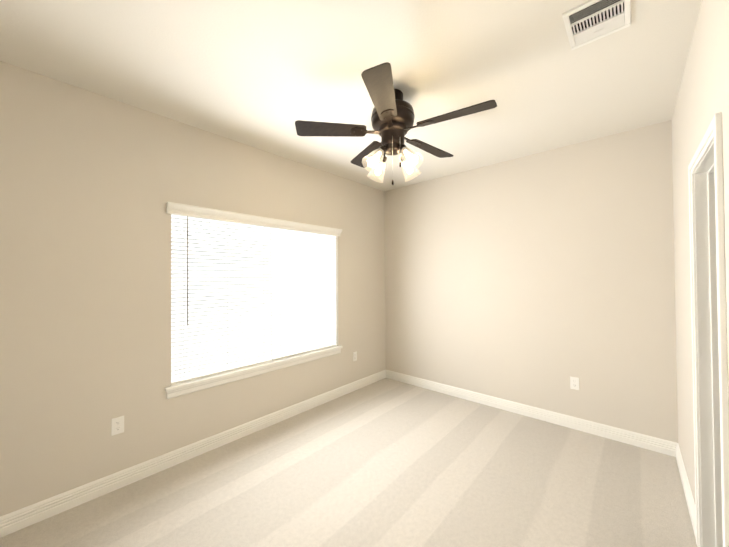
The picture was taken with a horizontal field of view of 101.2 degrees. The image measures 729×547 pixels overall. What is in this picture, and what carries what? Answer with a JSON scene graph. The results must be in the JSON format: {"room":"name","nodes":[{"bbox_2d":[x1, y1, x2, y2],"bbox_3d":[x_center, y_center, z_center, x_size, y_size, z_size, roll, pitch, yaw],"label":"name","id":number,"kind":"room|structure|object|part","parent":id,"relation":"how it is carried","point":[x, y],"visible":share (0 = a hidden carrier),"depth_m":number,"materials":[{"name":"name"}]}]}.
{"room":"empty bedroom","nodes":[
{"label":"empty bedroom","id":0,"kind":"room"},
{"bbox_2d":[0,61,385,516],"bbox_3d":[-1.078,0.142,2.925,0.150,2.700,4.271,-1,-1,42],"label":"wall","id":1,"kind":"structure","parent":0,"point":[92,184],"depth_m":2.08,"materials":[{"name":"beige paint"}]},
{"bbox_2d":[111,416,123,435],"bbox_3d":[-1.711,1.056,2.078,0.008,0.115,0.070,-1,-1,42],"label":"electrical outlet","id":2,"kind":"object","parent":1,"relation":"attached to","point":[117,425],"visible":1,"depth_m":2.07,"materials":[{"name":"white plastic"}]},
{"bbox_2d":[0,370,387,537],"bbox_3d":[-1.007,1.436,2.852,0.016,0.110,3.971,-1,-1,42],"label":"baseboard","id":3,"kind":"structure","parent":1,"relation":"attached to","point":[19,519],"depth_m":2.22,"materials":[{"name":"white wood"}]},
{"bbox_2d":[165,217,342,398],"bbox_3d":[-0.955,0.231,3.028,0.183,1.477,1.860,-1,-1,42],"label":"window unit","id":4,"kind":"structure","parent":1,"relation":"in","point":[270,268],"depth_m":2.76,"materials":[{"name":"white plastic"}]},
{"bbox_2d":[171,214,336,384],"bbox_3d":[-0.936,0.187,3.012,0.072,1.385,1.762,-1,-1,42],"label":"window blinds","id":5,"kind":"object","parent":4,"relation":"attached to","point":[223,318],"visible":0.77,"depth_m":2.80,"materials":[{"name":"white plastic"}]},
{"bbox_3d":[-0.924,0.923,2.996,0.113,0.092,1.860,-1,-1,42],"label":"window sill apron","id":6,"kind":"part","parent":4,"relation":"part of","materials":[{"name":"white wood"}]},
{"bbox_2d":[166,202,341,235],"bbox_3d":[-0.906,-0.502,2.990,0.062,0.082,1.840,-1,-1,42],"label":"window valance","id":7,"kind":"object","parent":1,"relation":"attached to","point":[196,211],"visible":0.96,"depth_m":2.75,"materials":[{"name":"white wood"}]},
{"bbox_2d":[353,351,356,360],"bbox_3d":[-0.122,1.068,3.859,0.008,0.115,0.070,-1,-1,42],"label":"electrical outlet","id":8,"kind":"object","parent":1,"relation":"attached to","point":[354,356],"visible":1,"depth_m":3.85,"materials":[{"name":"white plastic"}]},
{"bbox_2d":[0,378,696,546],"bbox_3d":[0.388,1.515,1.606,4.055,0.100,4.271,-1,-1,42],"label":"floor","id":9,"kind":"structure","parent":0,"point":[386,462],"depth_m":2.03,"materials":[{"name":"carpet"}]},
{"bbox_2d":[0,0,701,190],"bbox_3d":[0.368,-1.295,1.643,4.055,0.120,4.271,-1,-1,42],"label":"ceiling","id":10,"kind":"structure","parent":0,"point":[264,75],"depth_m":1.78,"materials":[{"name":"white paint"}]},
{"bbox_2d":[295,62,496,184],"bbox_3d":[0.228,-0.903,2.066,1.267,0.650,1.254,-1,-1,42],"label":"ceiling fan","id":11,"kind":"object","parent":10,"relation":"hanging from","point":[392,118],"visible":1,"depth_m":1.97,"materials":[{"name":"black metal"}]},
{"bbox_2d":[562,0,630,49],"bbox_3d":[1.134,-1.288,1.461,0.245,0.118,0.300,-1,-1,42],"label":"ceiling vent","id":12,"kind":"object","parent":10,"relation":"in","point":[588,22],"visible":1,"depth_m":1.49,"materials":[{"name":"white metal"}]},
{"bbox_2d":[384,120,677,442],"bbox_3d":[1.489,0.131,3.395,3.055,2.700,0.150,-1,-1,42],"label":"wall","id":13,"kind":"structure","parent":0,"point":[537,280],"depth_m":2.98,"materials":[{"name":"beige paint"}]},
{"bbox_2d":[388,370,671,455],"bbox_3d":[1.410,1.426,3.346,2.905,0.110,0.016,-1,-1,42],"label":"baseboard","id":14,"kind":"structure","parent":13,"relation":"attached to","point":[655,444],"depth_m":2.96,"materials":[{"name":"white wood"}]},
{"bbox_2d":[570,376,578,389],"bbox_3d":[1.990,1.040,2.836,0.070,0.115,0.008,-1,-1,42],"label":"electrical outlet","id":15,"kind":"object","parent":13,"relation":"attached to","point":[574,382],"visible":1,"depth_m":2.83,"materials":[{"name":"white plastic"}]},
{"bbox_2d":[672,0,728,501],"bbox_3d":[1.212,0.099,0.880,0.120,2.700,3.971,-1,-1,42],"label":"wall","id":16,"kind":"structure","parent":0,"point":[702,100],"depth_m":1.74,"materials":[{"name":"beige paint"}]},
{"bbox_2d":[672,442,695,538],"bbox_3d":[2.135,1.403,1.989,0.016,0.110,0.991,-1,-1,42],"label":"baseboard","id":17,"kind":"structure","parent":16,"relation":"attached to","point":[676,452],"depth_m":1.96,"materials":[{"name":"white wood"}]},
{"bbox_2d":[688,112,728,546],"bbox_3d":[1.608,0.429,1.318,0.154,2.049,0.719,-1,-1,42],"label":"door frame","id":18,"kind":"structure","parent":16,"relation":"attached to","point":[708,319],"depth_m":1.55,"materials":[{"name":"white wood"}]}
]}

